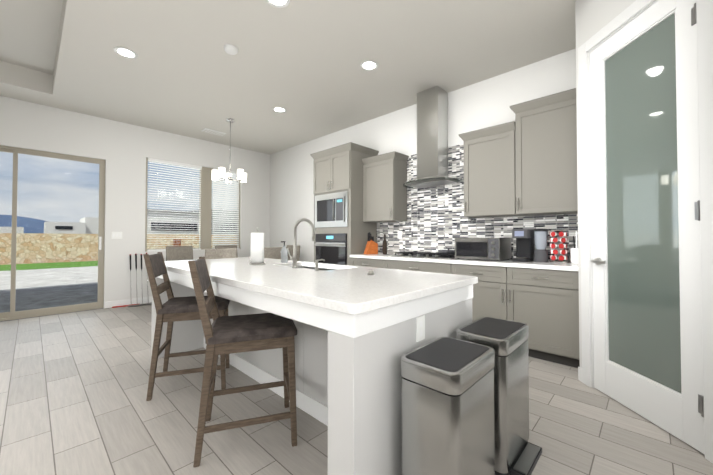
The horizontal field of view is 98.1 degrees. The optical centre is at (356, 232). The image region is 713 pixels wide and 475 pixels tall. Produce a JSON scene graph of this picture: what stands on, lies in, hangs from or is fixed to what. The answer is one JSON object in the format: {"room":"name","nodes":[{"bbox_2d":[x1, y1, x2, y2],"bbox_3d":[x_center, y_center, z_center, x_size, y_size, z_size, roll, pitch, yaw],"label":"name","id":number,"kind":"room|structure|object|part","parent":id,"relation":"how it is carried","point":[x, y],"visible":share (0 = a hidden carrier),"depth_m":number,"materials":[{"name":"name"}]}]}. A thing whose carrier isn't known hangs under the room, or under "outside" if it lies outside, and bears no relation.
{"room":"kitchen","nodes":[
{"label":"kitchen","id":0,"kind":"room"},
{"bbox_2d":[0,96,269,301],"bbox_3d":[-5.053,-0.340,4.436,0.150,3.190,8.750,-1,-1,44],"label":"wall","id":1,"kind":"structure","parent":0,"point":[124,150],"depth_m":5.41,"materials":[{"name":"white paint"}]},
{"bbox_2d":[0,145,105,320],"bbox_3d":[-4.987,0.006,4.506,0.100,2.500,2.050,-1,-1,44],"label":"sliding door","id":2,"kind":"structure","parent":1,"relation":"in","point":[12,314],"depth_m":4.77,"materials":[{"name":"clear glass"}]},
{"bbox_2d":[111,232,121,238],"bbox_3d":[-4.109,0.044,5.306,0.010,0.120,0.150,-1,-1,44],"label":"switch plate","id":3,"kind":"object","parent":1,"relation":"attached to","point":[116,235],"visible":1,"depth_m":5.30,"materials":[{"name":"white plastic"}]},
{"bbox_2d":[104,296,151,308],"bbox_3d":[-3.151,1.231,6.293,0.015,0.110,3.100,-1,-1,44],"label":"baseboard","id":4,"kind":"structure","parent":1,"relation":"attached to","point":[109,304],"depth_m":5.39,"materials":[{"name":"white wood"}]},
{"bbox_2d":[145,158,239,251],"bbox_3d":[-3.251,-0.504,6.321,0.130,1.720,1.820,-1,-1,44],"label":"dining room window","id":5,"kind":"structure","parent":1,"relation":"in","point":[205,206],"depth_m":6.40,"materials":[{"name":"clear glass"}]},
{"bbox_2d":[147,158,201,250],"bbox_3d":[-3.504,-0.515,6.003,0.052,1.703,0.922,-1,-1,44],"label":"window blind","id":6,"kind":"object","parent":5,"relation":"attached to","point":[174,164],"visible":0.9,"depth_m":5.96,"materials":[{"name":"white plastic"}]},
{"bbox_2d":[212,168,238,248],"bbox_3d":[-2.829,-0.503,6.713,0.052,1.703,0.582,-1,-1,44],"label":"window blind","id":7,"kind":"object","parent":5,"relation":"attached to","point":[219,222],"visible":0.81,"depth_m":6.70,"materials":[{"name":"white plastic"}]},
{"bbox_2d":[0,0,575,154],"bbox_3d":[-2.041,-2.175,1.502,8.300,0.380,8.600,-1,-1,44],"label":"ceiling","id":8,"kind":"structure","parent":0,"point":[183,73],"depth_m":3.47,"materials":[{"name":"white paint"}]},
{"bbox_2d":[114,47,137,58],"bbox_3d":[-2.499,-1.950,3.354,0.210,0.004,0.210,-1,-1,44],"label":"recessed light","id":9,"kind":"object","parent":8,"relation":"in","point":[125,52],"visible":1,"depth_m":3.35,"materials":[{"name":"white plastic"}]},
{"bbox_2d":[202,128,225,135],"bbox_3d":[-2.705,-1.903,5.867,0.200,0.014,0.380,-1,-1,44],"label":"ceiling vent","id":10,"kind":"object","parent":8,"relation":"in","point":[206,130],"visible":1,"depth_m":5.85,"materials":[{"name":"white metal"}]},
{"bbox_2d":[212,118,246,183],"bbox_3d":[-2.121,-1.390,5.251,0.556,1.059,0.535,-1,-1,44],"label":"chandelier","id":11,"kind":"object","parent":8,"relation":"hanging from","point":[241,176],"visible":1,"depth_m":5.18,"materials":[{"name":"white glass"}]},
{"bbox_2d":[224,44,237,54],"bbox_3d":[-1.330,-1.934,3.278,0.140,0.038,0.140,-1,-1,44],"label":"smoke detector","id":12,"kind":"object","parent":8,"relation":"attached to","point":[230,49],"visible":1,"depth_m":3.25,"materials":[{"name":"white plastic"}]},
{"bbox_2d":[266,0,289,7],"bbox_3d":[-0.661,-1.963,2.588,0.210,0.004,0.210,-1,-1,44],"label":"recessed light","id":13,"kind":"object","parent":8,"relation":"in","point":[280,3],"visible":1,"depth_m":2.65,"materials":[{"name":"white"}]},
{"bbox_2d":[273,107,285,112],"bbox_3d":[-1.207,-1.925,4.844,0.210,0.004,0.210,-1,-1,44],"label":"recessed light","id":14,"kind":"object","parent":8,"relation":"in","point":[279,109],"visible":1,"depth_m":4.84,"materials":[{"name":"white plastic"}]},
{"bbox_2d":[360,60,377,70],"bbox_3d":[0.147,-1.946,3.599,0.210,0.004,0.210,-1,-1,44],"label":"recessed light","id":15,"kind":"object","parent":8,"relation":"in","point":[369,65],"visible":1,"depth_m":3.60,"materials":[{"name":"white"}]},
{"bbox_2d":[0,302,712,474],"bbox_3d":[-2.041,1.255,1.445,8.300,0.100,8.600,-1,-1,44],"label":"floor","id":16,"kind":"structure","parent":0,"point":[73,391],"depth_m":2.01,"materials":[{"name":"tile"}]},
{"bbox_2d":[112,253,151,307],"bbox_3d":[-3.879,0.813,5.353,0.237,0.912,0.526,-1,-1,44],"label":"club","id":17,"kind":"object","parent":16,"relation":"on","point":[136,305],"visible":0.88,"depth_m":5.41,"materials":[{"name":"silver metal"}]},
{"bbox_2d":[166,246,192,260],"bbox_3d":[-3.030,0.756,5.428,0.529,1.030,0.460,-1,-1,44],"label":"dining chair","id":18,"kind":"object","parent":16,"relation":"on","point":[175,253],"visible":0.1,"depth_m":5.56,"materials":[{"name":"beige fabric"}]},
{"bbox_2d":[143,252,229,400],"bbox_3d":[-1.356,0.693,2.535,0.574,1.060,0.450,0,-1,-18],"label":"stool","id":19,"kind":"object","parent":16,"relation":"on","point":[171,310],"visible":0.94,"depth_m":2.36,"materials":[{"name":"brown wood"}]},
{"bbox_2d":[205,248,236,258],"bbox_3d":[-2.082,0.741,4.527,0.529,1.030,0.460,-1,-1,44],"label":"dining chair","id":20,"kind":"object","parent":16,"relation":"on","point":[220,253],"visible":0.08,"depth_m":4.34,"materials":[{"name":"beige fabric"}]},
{"bbox_2d":[215,245,237,257],"bbox_3d":[-2.445,0.767,6.044,0.529,1.030,0.460,-1,-1,44],"label":"dining chair","id":21,"kind":"object","parent":16,"relation":"on","point":[224,246],"visible":0.02,"depth_m":6.21,"materials":[{"name":"brown wood"}]},
{"bbox_2d":[188,257,296,466],"bbox_3d":[-0.674,0.682,1.888,0.574,1.060,0.450,0,-1,-18],"label":"stool","id":22,"kind":"object","parent":16,"relation":"on","point":[241,333],"visible":0.94,"depth_m":1.75,"materials":[{"name":"brown wood"}]},
{"bbox_2d":[264,247,282,258],"bbox_3d":[-1.496,0.752,5.143,0.529,1.030,0.460,-1,-1,44],"label":"dining chair","id":23,"kind":"object","parent":16,"relation":"on","point":[272,252],"depth_m":4.95,"materials":[{"name":"beige fabric"}]},
{"bbox_2d":[286,245,299,260],"bbox_3d":[-1.442,0.767,6.077,0.460,1.030,0.529,-1,-1,44],"label":"dining chair","id":24,"kind":"object","parent":16,"relation":"on","point":[290,247],"visible":0.08,"depth_m":6.21,"materials":[{"name":"beige fabric"}]},
{"bbox_2d":[151,273,472,474],"bbox_3d":[-0.662,0.775,2.538,2.860,0.896,1.106,-1,-1,44],"label":"kitchen island","id":25,"kind":"object","parent":16,"relation":"on","point":[360,332],"depth_m":1.37,"materials":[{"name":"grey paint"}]},
{"bbox_3d":[-0.668,0.775,2.531,2.859,0.896,1.086,-1,-1,44],"label":"moulding","id":26,"kind":"part","parent":25,"relation":"part of","materials":[{"name":"white wood"}]},
{"bbox_2d":[165,257,477,316],"bbox_3d":[-0.668,0.292,2.539,2.905,0.070,1.145,-1,-1,44],"label":"island countertop","id":27,"kind":"structure","parent":25,"relation":"on","point":[349,290],"depth_m":1.73,"materials":[{"name":"white stone"}]},
{"bbox_2d":[249,228,265,264],"bbox_3d":[-0.925,0.122,2.886,0.150,0.337,0.150,-1,-1,44],"label":"paper towel holder","id":28,"kind":"object","parent":27,"relation":"on","point":[257,248],"visible":1,"depth_m":2.83,"materials":[{"name":"white paper"}]},
{"bbox_2d":[281,241,287,262],"bbox_3d":[-0.710,0.188,3.038,0.066,0.210,0.068,-1,-1,44],"label":"soap bottle","id":29,"kind":"object","parent":27,"relation":"on","point":[284,254],"visible":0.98,"depth_m":3.01,"materials":[{"name":"white"}]},
{"bbox_2d":[287,218,314,267],"bbox_3d":[-0.459,0.082,2.603,0.108,0.408,0.233,-1,-1,44],"label":"faucet","id":30,"kind":"object","parent":27,"relation":"on","point":[294,261],"visible":1,"depth_m":2.52,"materials":[{"name":"silver metal"}]},
{"bbox_2d":[299,266,334,269],"bbox_3d":[-0.377,0.399,2.703,0.772,0.320,0.367,-1,-1,44],"label":"sink","id":31,"kind":"object","parent":27,"relation":"in","point":[305,267],"depth_m":2.89,"materials":[{"name":"white stone"}]},
{"bbox_2d":[314,259,324,270],"bbox_3d":[-0.280,0.240,2.344,0.044,0.084,0.099,-1,-1,44],"label":"soap dispenser","id":32,"kind":"object","parent":27,"relation":"on","point":[316,266],"visible":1,"depth_m":2.31,"materials":[{"name":"silver metal"}]},
{"bbox_3d":[0.094,0.263,2.040,0.048,0.028,0.048,-1,-1,44],"label":"air switch button","id":33,"kind":"part","parent":27,"relation":"part of","materials":[{"name":"silver metal"}]},
{"bbox_2d":[310,142,377,264],"bbox_3d":[-0.210,-0.043,5.203,0.890,2.620,0.656,-1,-1,44],"label":"tall cabinet","id":34,"kind":"object","parent":16,"relation":"on","point":[340,233],"depth_m":4.87,"materials":[{"name":"grey wood"}]},
{"bbox_2d":[315,191,347,264],"bbox_3d":[-0.437,-0.004,4.963,0.790,1.255,0.079,-1,-1,44],"label":"wall oven","id":35,"kind":"object","parent":34,"relation":"in","point":[331,207],"depth_m":4.94,"materials":[{"name":"silver metal"}]},
{"bbox_2d":[350,256,385,267],"bbox_3d":[0.327,0.816,4.692,0.709,0.887,0.638,-1,-1,44],"label":"base cabinet","id":36,"kind":"object","parent":16,"relation":"on","point":[365,261],"depth_m":4.44,"materials":[{"name":"grey"}]},
{"bbox_2d":[386,260,457,274],"bbox_3d":[0.968,0.806,4.097,1.040,0.887,0.618,-1,-1,44],"label":"base cabinet","id":37,"kind":"object","parent":16,"relation":"on","point":[412,265],"depth_m":3.84,"materials":[{"name":"grey"}]},
{"bbox_2d":[400,337,494,474],"bbox_3d":[0.429,0.862,1.326,0.337,0.683,0.406,-1,-1,44],"label":"trash can","id":38,"kind":"object","parent":16,"relation":"on","point":[447,405],"visible":1,"depth_m":1.22,"materials":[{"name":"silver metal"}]},
{"bbox_2d":[456,317,541,474],"bbox_3d":[0.794,0.868,1.710,0.337,0.683,0.426,-1,-1,44],"label":"trash can","id":39,"kind":"object","parent":16,"relation":"on","point":[516,452],"visible":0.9,"depth_m":1.58,"materials":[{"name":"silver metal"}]},
{"bbox_2d":[458,264,579,367],"bbox_3d":[1.743,0.793,3.360,1.220,0.887,0.618,-1,-1,44],"label":"base cabinet","id":40,"kind":"object","parent":16,"relation":"on","point":[544,300],"depth_m":2.96,"materials":[{"name":"grey wood"}]},
{"bbox_2d":[362,252,577,271],"bbox_3d":[1.147,0.339,3.917,2.841,0.040,0.643,-1,-1,44],"label":"countertop","id":41,"kind":"structure","parent":40,"relation":"on","point":[554,267],"depth_m":3.25,"materials":[{"name":"white stone"}]},
{"bbox_2d":[364,232,377,253],"bbox_3d":[0.221,0.163,4.832,0.199,0.340,0.110,0,-1,-26],"label":"knife block","id":42,"kind":"object","parent":41,"relation":"on","point":[371,246],"visible":1,"depth_m":4.80,"materials":[{"name":"brown wood"}]},
{"bbox_2d":[383,234,386,253],"bbox_3d":[0.435,0.179,4.738,0.072,0.305,0.072,-1,-1,44],"label":"oil bottle","id":43,"kind":"object","parent":41,"relation":"on","point":[384,246],"visible":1,"depth_m":4.71,"materials":[{"name":"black glass"}]},
{"bbox_2d":[388,252,456,258],"bbox_3d":[0.932,0.297,4.127,0.900,0.050,0.490,-1,-1,44],"label":"cooktop","id":44,"kind":"object","parent":41,"relation":"in","point":[433,255],"visible":0.94,"depth_m":4.00,"materials":[{"name":"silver metal"}]},
{"bbox_2d":[438,249,454,253],"bbox_3d":[1.147,0.233,3.959,0.273,0.069,0.389,-1,-1,44],"label":"pan","id":45,"kind":"object","parent":44,"relation":"on","point":[448,251],"visible":0.81,"depth_m":3.91,"materials":[{"name":"grey metal"}]},
{"bbox_2d":[455,238,510,260],"bbox_3d":[1.464,0.185,3.607,0.510,0.255,0.423,-1,-1,44],"label":"toaster oven","id":46,"kind":"object","parent":41,"relation":"on","point":[497,249],"visible":1,"depth_m":3.46,"materials":[{"name":"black metal"}]},
{"bbox_2d":[512,229,533,261],"bbox_3d":[1.813,0.136,3.365,0.160,0.345,0.305,-1,-1,44],"label":"coffee maker","id":47,"kind":"object","parent":41,"relation":"on","point":[524,245],"visible":0.96,"depth_m":3.32,"materials":[{"name":"black plastic"}]},
{"bbox_2d":[533,229,548,261],"bbox_3d":[1.945,0.132,3.264,0.140,0.350,0.140,-1,-1,44],"label":"blender","id":48,"kind":"object","parent":41,"relation":"on","point":[540,244],"visible":1,"depth_m":3.21,"materials":[{"name":"grey"}]},
{"bbox_2d":[550,230,566,262],"bbox_3d":[2.071,0.138,3.171,0.150,0.335,0.150,-1,-1,44],"label":"carousel","id":49,"kind":"object","parent":41,"relation":"on","point":[558,245],"visible":1,"depth_m":3.14,"materials":[{"name":"silver metal"}]},
{"bbox_2d":[570,231,577,263],"bbox_3d":[2.190,0.144,3.072,0.110,0.320,0.108,-1,-1,44],"label":"utensil crock","id":50,"kind":"object","parent":41,"relation":"on","point":[574,254],"visible":0.52,"depth_m":3.05,"materials":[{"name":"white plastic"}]},
{"bbox_2d":[362,152,408,223],"bbox_3d":[0.436,-0.669,4.812,0.600,0.990,0.348,-1,-1,44],"label":"upper cabinet","id":51,"kind":"object","parent":0,"relation":"attached to","point":[384,195],"depth_m":4.65,"materials":[{"name":"grey wood"}]},
{"bbox_2d":[270,49,575,261],"bbox_3d":[1.026,-0.338,4.592,8.450,3.190,0.150,-1,-1,44],"label":"wall","id":52,"kind":"structure","parent":0,"point":[489,102],"depth_m":4.84,"materials":[{"name":"white paint"}]},
{"bbox_2d":[403,86,463,187],"bbox_3d":[0.971,-1.300,4.194,0.940,1.276,0.501,-1,-1,44],"label":"range hood","id":53,"kind":"object","parent":52,"relation":"attached to","point":[432,136],"visible":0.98,"depth_m":4.16,"materials":[{"name":"silver metal"}]},
{"bbox_2d":[377,144,577,261],"bbox_3d":[1.367,-0.429,4.159,2.837,1.502,0.012,-1,-1,44],"label":"tile backsplash","id":54,"kind":"structure","parent":52,"relation":"attached to","point":[436,221],"depth_m":4.25,"materials":[{"name":"tile"}]},
{"bbox_2d":[398,231,401,238],"bbox_3d":[0.668,0.031,4.801,0.075,0.120,0.007,-1,-1,44],"label":"outlet","id":55,"kind":"object","parent":54,"relation":"attached to","point":[399,234],"visible":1,"depth_m":4.79,"materials":[{"name":"white plastic"}]},
{"bbox_2d":[462,121,517,217],"bbox_3d":[1.627,-0.698,3.681,0.585,1.010,0.348,-1,-1,44],"label":"upper cabinet","id":56,"kind":"object","parent":0,"relation":"attached to","point":[490,154],"depth_m":3.54,"materials":[{"name":"grey wood"}]},
{"bbox_2d":[510,88,577,215],"bbox_3d":[2.037,-0.792,3.294,0.668,1.185,0.348,-1,-1,44],"label":"upper cabinet","id":57,"kind":"object","parent":0,"relation":"attached to","point":[524,163],"depth_m":3.15,"materials":[{"name":"grey wood"}]},
{"bbox_2d":[575,0,653,387],"bbox_3d":[1.934,-0.382,1.950,0.120,3.190,1.305,0,-1,-1],"label":"wall","id":58,"kind":"structure","parent":0,"point":[593,17],"depth_m":2.51,"materials":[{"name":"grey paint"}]},
{"bbox_2d":[578,367,581,381],"bbox_3d":[1.867,1.158,1.922,0.014,0.110,1.305,0,-1,-1],"label":"baseboard","id":59,"kind":"structure","parent":58,"relation":"attached to","point":[579,373],"depth_m":2.56,"materials":[{"name":"white wood"}]},
{"bbox_2d":[578,0,712,462],"bbox_3d":[1.922,-0.163,2.073,0.138,2.757,0.954,0,-1,-1],"label":"door frame","id":60,"kind":"structure","parent":58,"relation":"attached to","point":[704,10],"depth_m":1.68,"materials":[{"name":"white wood"}]},
{"bbox_2d":[590,0,704,453],"bbox_3d":[1.866,-0.119,2.065,0.098,2.652,0.771,0,-1,-1],"label":"pantry door","id":61,"kind":"structure","parent":58,"relation":"in","point":[647,301],"depth_m":1.99,"materials":[{"name":"white wood"}]},
{"label":"outside","id":62,"kind":"structure","parent":0,"visible":0},
{"bbox_2d":[0,215,48,232],"bbox_3d":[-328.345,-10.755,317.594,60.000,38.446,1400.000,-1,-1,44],"label":"mountains","id":63,"kind":"structure","parent":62,"point":[36,229],"depth_m":318.91,"materials":[{"name":"blue"}]},
{"bbox_2d":[0,261,97,270],"bbox_3d":[-14.921,1.548,12.712,3.900,0.210,70.000,-1,-1,44],"label":"lawn","id":64,"kind":"structure","parent":62,"point":[46,265],"depth_m":13.78,"materials":[{"name":"green plant"}]},
{"bbox_2d":[0,266,103,321],"bbox_3d":[-9.575,1.160,7.639,10.848,0.816,70.000,-1,-1,44],"label":"patio","id":65,"kind":"structure","parent":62,"point":[79,279],"depth_m":7.58,"materials":[{"name":"grey concrete"}]},
{"bbox_2d":[173,239,180,245],"bbox_3d":[-4.776,0.776,8.231,0.540,1.200,0.540,-1,-1,44],"label":"chiminea","id":66,"kind":"object","parent":65,"relation":"on","point":[175,242],"depth_m":8.17,"materials":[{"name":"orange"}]},
{"bbox_3d":[-79.991,2.732,81.412,185.100,0.230,400.000,-1,-1,44],"label":"ground","id":67,"kind":"structure","parent":62,"visible":0},
{"bbox_2d":[0,227,23,232],"bbox_3d":[-70.294,0.538,60.509,8.000,3.300,7.000,-1,-1,44],"label":"house","id":68,"kind":"structure","parent":67,"relation":"on","point":[8,229],"depth_m":58.98,"materials":[{"name":"white"}]},
{"bbox_2d":[44,217,98,233],"bbox_3d":[-60.960,-0.449,70.280,12.100,5.600,14.000,-1,-1,44],"label":"house","id":69,"kind":"structure","parent":67,"relation":"on","point":[76,228],"depth_m":64.33,"materials":[{"name":"white"}]},
{"bbox_2d":[0,233,236,264],"bbox_3d":[-20.250,0.792,10.889,0.700,1.660,100.000,-1,-1,44],"label":"wall","id":70,"kind":"structure","parent":67,"relation":"on","point":[66,241],"depth_m":15.82,"materials":[{"name":"beige stone"}]},
{"bbox_2d":[147,209,236,234],"bbox_3d":[-20.638,-0.429,38.455,10.800,4.500,12.600,-1,-1,44],"label":"house","id":71,"kind":"structure","parent":67,"relation":"on","point":[172,225],"depth_m":33.12,"materials":[{"name":"white"}]}
]}

